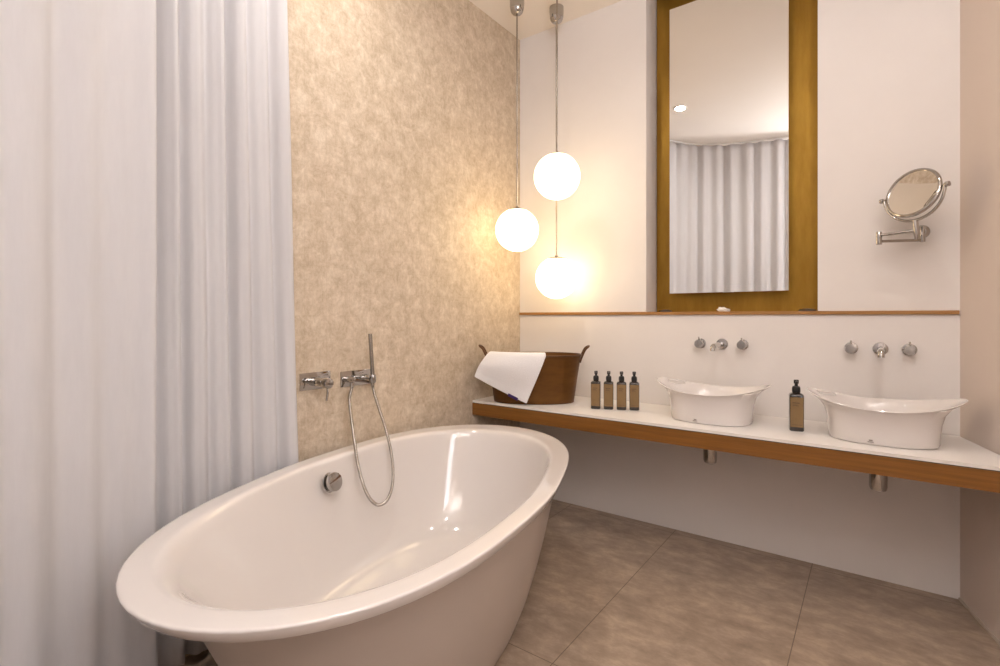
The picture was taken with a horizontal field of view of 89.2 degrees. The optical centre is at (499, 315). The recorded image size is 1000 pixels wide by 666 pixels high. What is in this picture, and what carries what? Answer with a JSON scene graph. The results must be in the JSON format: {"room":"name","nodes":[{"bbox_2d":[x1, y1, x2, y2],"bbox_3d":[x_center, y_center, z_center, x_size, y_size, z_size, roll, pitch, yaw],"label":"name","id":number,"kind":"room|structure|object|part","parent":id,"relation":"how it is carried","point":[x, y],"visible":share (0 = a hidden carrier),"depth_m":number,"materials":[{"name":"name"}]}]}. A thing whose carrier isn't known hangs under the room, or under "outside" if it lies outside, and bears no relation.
{"room":"bathroom","nodes":[
{"label":"bathroom","id":0,"kind":"room"},
{"bbox_2d":[185,0,519,656],"bbox_3d":[-1.100,-0.317,1.605,0.100,2.833,4.600,0,0,36],"label":"wall","id":1,"kind":"structure","parent":0,"point":[403,112],"depth_m":2.38,"materials":[{"name":"beige paint"}]},
{"bbox_2d":[299,371,333,400],"bbox_3d":[-0.687,0.273,1.980,0.120,0.101,0.137,0,0,36],"label":"mixer","id":2,"kind":"object","parent":1,"relation":"attached to","point":[314,380],"visible":1,"depth_m":1.97,"materials":[{"name":"silver metal"}]},
{"bbox_3d":[-0.733,0.257,2.014,0.006,0.068,0.137,0,0,36],"label":"wall plate","id":3,"kind":"part","parent":2,"relation":"part of","materials":[{"name":"silver metal"}]},
{"bbox_3d":[-0.660,0.299,1.936,0.010,0.049,0.015,0,0,3],"label":"lever","id":4,"kind":"part","parent":2,"relation":"part of","materials":[{"name":"silver metal"}]},
{"bbox_2d":[340,334,394,506],"bbox_3d":[-0.542,0.416,2.095,0.217,0.683,0.198,0,0,36],"label":"shower","id":5,"kind":"object","parent":1,"relation":"attached to","point":[352,378],"visible":1,"depth_m":2.14,"materials":[{"name":"silver metal"}]},
{"bbox_2d":[344,376,355,386],"bbox_3d":[-0.625,0.274,2.112,0.056,0.042,0.024,0,0,36],"label":"outlet","id":6,"kind":"object","parent":5,"relation":"attached to","point":[348,380],"depth_m":2.10,"materials":[{"name":"silver metal"}]},
{"bbox_3d":[-0.617,0.265,2.171,0.006,0.066,0.156,0,0,36],"label":"wall plate","id":7,"kind":"part","parent":5,"relation":"part of","materials":[{"name":"silver metal"}]},
{"bbox_2d":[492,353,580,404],"bbox_3d":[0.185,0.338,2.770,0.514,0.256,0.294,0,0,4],"label":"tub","id":8,"kind":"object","parent":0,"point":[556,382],"depth_m":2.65,"materials":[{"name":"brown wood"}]},
{"bbox_2d":[469,0,621,39],"bbox_3d":[0.113,-1.783,0.465,3.405,0.100,4.400,0,0,36],"label":"ceiling","id":9,"kind":"structure","parent":0,"point":[535,17],"depth_m":2.89,"materials":[{"name":"paint"}]},
{"bbox_2d":[495,0,538,251],"bbox_3d":[0.093,-1.042,2.770,0.236,1.381,0.236,0,0,36],"label":"pendant lamp","id":10,"kind":"object","parent":9,"relation":"hanging from","point":[517,229],"visible":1,"depth_m":2.70,"materials":[{"name":"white glass"}]},
{"bbox_3d":[0.093,-1.143,2.770,0.008,1.099,0.008,0,0,36],"label":"rod","id":11,"kind":"part","parent":10,"relation":"part of","materials":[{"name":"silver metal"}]},
{"bbox_3d":[0.093,-0.468,2.770,0.236,0.231,0.236,0,0,36],"label":"glass globe","id":12,"kind":"part","parent":10,"relation":"part of","materials":[{"name":"white glass"}]},
{"bbox_2d":[535,3,577,298],"bbox_3d":[0.318,-0.914,2.850,0.236,1.637,0.236,0,0,36],"label":"pendant lamp","id":13,"kind":"object","parent":9,"relation":"hanging from","point":[556,277],"visible":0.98,"depth_m":2.77,"materials":[{"name":"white glass"}]},
{"bbox_3d":[0.318,-1.015,2.850,0.008,1.355,0.008,0,0,36],"label":"rod","id":14,"kind":"part","parent":13,"relation":"part of","materials":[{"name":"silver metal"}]},
{"bbox_3d":[0.318,-0.212,2.850,0.236,0.231,0.236,0,0,36],"label":"glass globe","id":15,"kind":"part","parent":13,"relation":"part of","materials":[{"name":"white glass"}]},
{"bbox_2d":[534,0,579,199],"bbox_3d":[0.292,-1.165,2.600,0.236,1.136,0.236,0,0,36],"label":"pendant lamp","id":16,"kind":"object","parent":9,"relation":"hanging from","point":[557,174],"visible":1,"depth_m":2.52,"materials":[{"name":"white glass"}]},
{"bbox_3d":[0.292,-1.266,2.600,0.008,0.854,0.008,0,0,36],"label":"rod","id":17,"kind":"part","parent":16,"relation":"part of","materials":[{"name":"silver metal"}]},
{"bbox_3d":[0.292,-0.713,2.600,0.236,0.231,0.236,0,0,36],"label":"glass globe","id":18,"kind":"part","parent":16,"relation":"part of","materials":[{"name":"white glass"}]},
{"bbox_3d":[-0.491,-1.724,0.966,1.564,0.016,1.388,0,0,36],"label":"track","id":19,"kind":"object","parent":9,"relation":"attached to","visible":0},
{"bbox_2d":[0,0,157,665],"bbox_3d":[-0.777,-0.322,0.636,0.330,2.783,1.579,0,0,-25],"label":"shower curtain","id":20,"kind":"object","parent":19,"relation":"hanging from","point":[78,78],"visible":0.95,"depth_m":1.24,"materials":[{"name":"white fabric"}]},
{"bbox_2d":[156,0,298,665],"bbox_3d":[-0.923,-0.322,1.673,0.054,2.783,0.582,0,0,34],"label":"shower curtain","id":21,"kind":"object","parent":19,"relation":"hanging from","point":[226,396],"visible":0.62,"depth_m":1.66,"materials":[{"name":"white fabric"}]},
{"bbox_2d":[181,499,999,665],"bbox_3d":[0.216,1.150,0.606,3.405,0.100,4.750,0,0,36],"label":"floor","id":22,"kind":"structure","parent":0,"point":[607,589],"depth_m":1.89,"materials":[{"name":"brown tile"}]},
{"bbox_2d":[115,424,568,665],"bbox_3d":[-0.296,0.819,1.694,0.963,0.561,1.726,0,0,21],"label":"bathtub","id":23,"kind":"object","parent":22,"relation":"on","point":[294,564],"visible":0.98,"depth_m":1.49,"materials":[{"name":"ceramic"}]},
{"bbox_3d":[-0.616,0.613,1.868,0.050,0.075,0.072,0,0,21],"label":"overflow knob","id":24,"kind":"part","parent":23,"relation":"part of","materials":[{"name":"silver metal"}]},
{"bbox_2d":[520,0,959,598],"bbox_3d":[1.014,-0.475,2.657,2.059,3.150,0.400,0,0,36],"label":"wall","id":25,"kind":"structure","parent":0,"point":[889,70],"depth_m":2.33,"materials":[{"name":"white paint"}]},
{"bbox_2d":[694,337,748,350],"bbox_3d":[1.026,0.133,2.402,0.244,0.061,0.197,0,0,36],"label":"tap","id":26,"kind":"object","parent":25,"relation":"attached to","point":[722,344],"visible":1,"depth_m":2.44,"materials":[{"name":"silver metal"}]},
{"bbox_3d":[0.991,0.137,2.518,0.050,0.050,0.050,0,0,36],"label":"handle","id":27,"kind":"part","parent":26,"relation":"part of","materials":[{"name":"silver metal"}]},
{"bbox_3d":[1.027,0.144,2.398,0.023,0.037,0.193,0,0,36],"label":"spout","id":28,"kind":"part","parent":26,"relation":"part of","materials":[{"name":"silver metal"}]},
{"bbox_3d":[1.147,0.137,2.404,0.050,0.050,0.050,0,0,36],"label":"handle","id":29,"kind":"part","parent":26,"relation":"part of","materials":[{"name":"silver metal"}]},
{"bbox_2d":[472,396,999,492],"bbox_3d":[0.863,0.505,2.351,2.176,0.080,0.470,0,0,36],"label":"countertop","id":30,"kind":"structure","parent":25,"relation":"attached to","point":[958,462],"depth_m":1.98,"materials":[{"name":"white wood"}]},
{"bbox_2d":[479,345,589,404],"bbox_3d":[0.185,0.311,2.770,0.606,0.308,0.300,0,0,4],"label":"basket","id":31,"kind":"object","parent":30,"relation":"on","point":[556,382],"visible":0.67,"depth_m":2.66,"materials":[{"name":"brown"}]},
{"bbox_3d":[-0.088,0.205,2.791,0.060,0.094,0.082,0,0,4],"label":"handle","id":32,"kind":"part","parent":31,"relation":"part of","materials":[{"name":"brown leather"}]},
{"bbox_2d":[475,351,545,402],"bbox_3d":[0.052,0.322,2.659,0.379,0.265,0.092,0,0,17],"label":"towel","id":33,"kind":"object","parent":31,"relation":"on","point":[515,374],"visible":1,"depth_m":2.63,"materials":[{"name":"white fabric"}]},
{"bbox_3d":[0.457,0.205,2.750,0.060,0.094,0.082,0,0,4],"label":"handle","id":34,"kind":"part","parent":31,"relation":"part of","materials":[{"name":"brown leather"}]},
{"bbox_2d":[591,371,600,408],"bbox_3d":[0.484,0.371,2.556,0.047,0.190,0.048,0,0,18],"label":"pump bottle","id":35,"kind":"object","parent":30,"relation":"on","point":[595,384],"visible":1,"depth_m":2.54,"materials":[{"name":"orange glass"}]},
{"bbox_2d":[604,371,613,409],"bbox_3d":[0.545,0.371,2.542,0.047,0.190,0.048,0,0,16],"label":"pump bottle","id":36,"kind":"object","parent":30,"relation":"on","point":[608,384],"visible":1,"depth_m":2.52,"materials":[{"name":"orange glass"}]},
{"bbox_2d":[617,371,625,409],"bbox_3d":[0.606,0.371,2.527,0.047,0.190,0.048,0,0,13],"label":"pump bottle","id":37,"kind":"object","parent":30,"relation":"on","point":[621,384],"visible":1,"depth_m":2.50,"materials":[{"name":"orange glass"}]},
{"bbox_2d":[629,371,638,410],"bbox_3d":[0.667,0.371,2.519,0.047,0.190,0.048,0,0,12],"label":"pump bottle","id":38,"kind":"object","parent":30,"relation":"on","point":[633,384],"visible":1,"depth_m":2.50,"materials":[{"name":"orange glass"}]},
{"bbox_2d":[703,449,716,463],"bbox_3d":[1.008,0.605,2.370,0.062,0.118,0.269,0,0,36],"label":"trap","id":39,"kind":"object","parent":30,"relation":"attached to","point":[709,456],"visible":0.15,"depth_m":2.26,"materials":[{"name":"silver metal"}]},
{"bbox_2d":[656,377,771,425],"bbox_3d":[0.951,0.379,2.284,0.483,0.172,0.342,0,0,36],"label":"washbasin","id":40,"kind":"object","parent":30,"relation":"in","point":[692,402],"visible":1,"depth_m":2.17,"materials":[{"name":"white ceramic"}]},
{"bbox_2d":[789,379,803,431],"bbox_3d":[1.206,0.362,2.065,0.051,0.207,0.053,0,0,25],"label":"pump bottle","id":41,"kind":"object","parent":30,"relation":"on","point":[796,399],"visible":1,"depth_m":2.04,"materials":[{"name":"orange glass"}]},
{"bbox_2d":[869,474,887,491],"bbox_3d":[1.498,0.605,2.009,0.062,0.118,0.269,0,0,36],"label":"trap","id":42,"kind":"object","parent":30,"relation":"attached to","point":[879,483],"visible":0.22,"depth_m":1.90,"materials":[{"name":"silver metal"}]},
{"bbox_2d":[807,388,967,449],"bbox_3d":[1.441,0.379,1.915,0.483,0.172,0.342,0,0,36],"label":"washbasin","id":43,"kind":"object","parent":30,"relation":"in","point":[897,423],"visible":1,"depth_m":1.82,"materials":[{"name":"white ceramic"}]},
{"bbox_2d":[657,0,817,311],"bbox_3d":[1.166,-0.982,2.573,0.766,1.917,0.095,0,0,36],"label":"wall mirror","id":44,"kind":"object","parent":25,"relation":"attached to","point":[737,80],"visible":0.93,"depth_m":2.51,"materials":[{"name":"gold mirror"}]},
{"bbox_2d":[519,310,959,314],"bbox_3d":[1.006,-0.014,2.647,2.057,0.016,0.195,0,0,36],"label":"trim","id":45,"kind":"structure","parent":25,"relation":"attached to","point":[923,312],"depth_m":2.36,"materials":[{"name":"brown wood"}]},
{"bbox_2d":[717,307,729,311],"bbox_3d":[1.116,-0.034,2.534,0.066,0.023,0.040,0,0,36],"label":"tissue","id":46,"kind":"object","parent":45,"relation":"on","point":[719,309],"visible":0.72,"depth_m":2.52,"materials":[{"name":"white paper"}]},
{"bbox_2d":[844,340,916,357],"bbox_3d":[1.524,0.133,2.035,0.244,0.061,0.197,0,0,36],"label":"tap","id":47,"kind":"object","parent":25,"relation":"attached to","point":[880,349],"visible":1,"depth_m":2.09,"materials":[{"name":"silver metal"}]},
{"bbox_3d":[1.490,0.137,2.152,0.050,0.050,0.050,0,0,36],"label":"handle","id":48,"kind":"part","parent":47,"relation":"part of","materials":[{"name":"silver metal"}]},
{"bbox_3d":[1.526,0.144,2.031,0.023,0.037,0.193,0,0,36],"label":"spout","id":49,"kind":"part","parent":47,"relation":"part of","materials":[{"name":"silver metal"}]},
{"bbox_3d":[1.646,0.137,2.037,0.050,0.050,0.050,0,0,36],"label":"handle","id":50,"kind":"part","parent":47,"relation":"part of","materials":[{"name":"silver metal"}]},
{"bbox_2d":[876,168,950,244],"bbox_3d":[1.588,-0.422,1.962,0.216,0.276,0.238,0,0,36],"label":"mirror","id":51,"kind":"object","parent":25,"relation":"attached to","point":[913,193],"visible":1,"depth_m":1.92,"materials":[{"name":"silver metal"}]},
{"bbox_3d":[1.546,-0.323,1.971,0.011,0.013,0.126,0,0,-33],"label":"arm","id":52,"kind":"part","parent":51,"relation":"part of","materials":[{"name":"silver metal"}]},
{"bbox_3d":[1.589,-0.298,2.011,0.155,0.012,0.011,0,0,9],"label":"arm","id":53,"kind":"part","parent":51,"relation":"part of","materials":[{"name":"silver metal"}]},
{"bbox_2d":[888,170,937,214],"bbox_3d":[1.567,-0.466,1.923,0.053,0.170,0.173,0,0,-18],"label":"mirror glass","id":54,"kind":"object","parent":51,"relation":"attached to","point":[914,192],"depth_m":1.92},
{"bbox_3d":[1.574,-0.326,1.917,0.030,0.075,0.019,0,0,-12],"label":"post","id":55,"kind":"part","parent":51,"relation":"part of","materials":[{"name":"silver metal"}]},
{"bbox_3d":[1.601,-0.474,1.824,0.019,0.019,0.030,0,0,-20],"label":"pivot knob","id":56,"kind":"part","parent":51,"relation":"part of","materials":[{"name":"silver metal"}]},
{"bbox_2d":[960,0,999,640],"bbox_3d":[1.073,-0.317,0.017,0.215,2.833,4.729,0,0,23],"label":"wall","id":57,"kind":"structure","parent":0,"point":[979,19],"depth_m":1.81,"materials":[{"name":"beige paint"}]},
{"bbox_2d":[958,598,999,645],"bbox_3d":[0.993,1.096,0.021,0.007,0.008,4.200,0,0,22],"label":"baseboard","id":58,"kind":"structure","parent":57,"relation":"attached to","point":[990,633],"depth_m":1.81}
]}

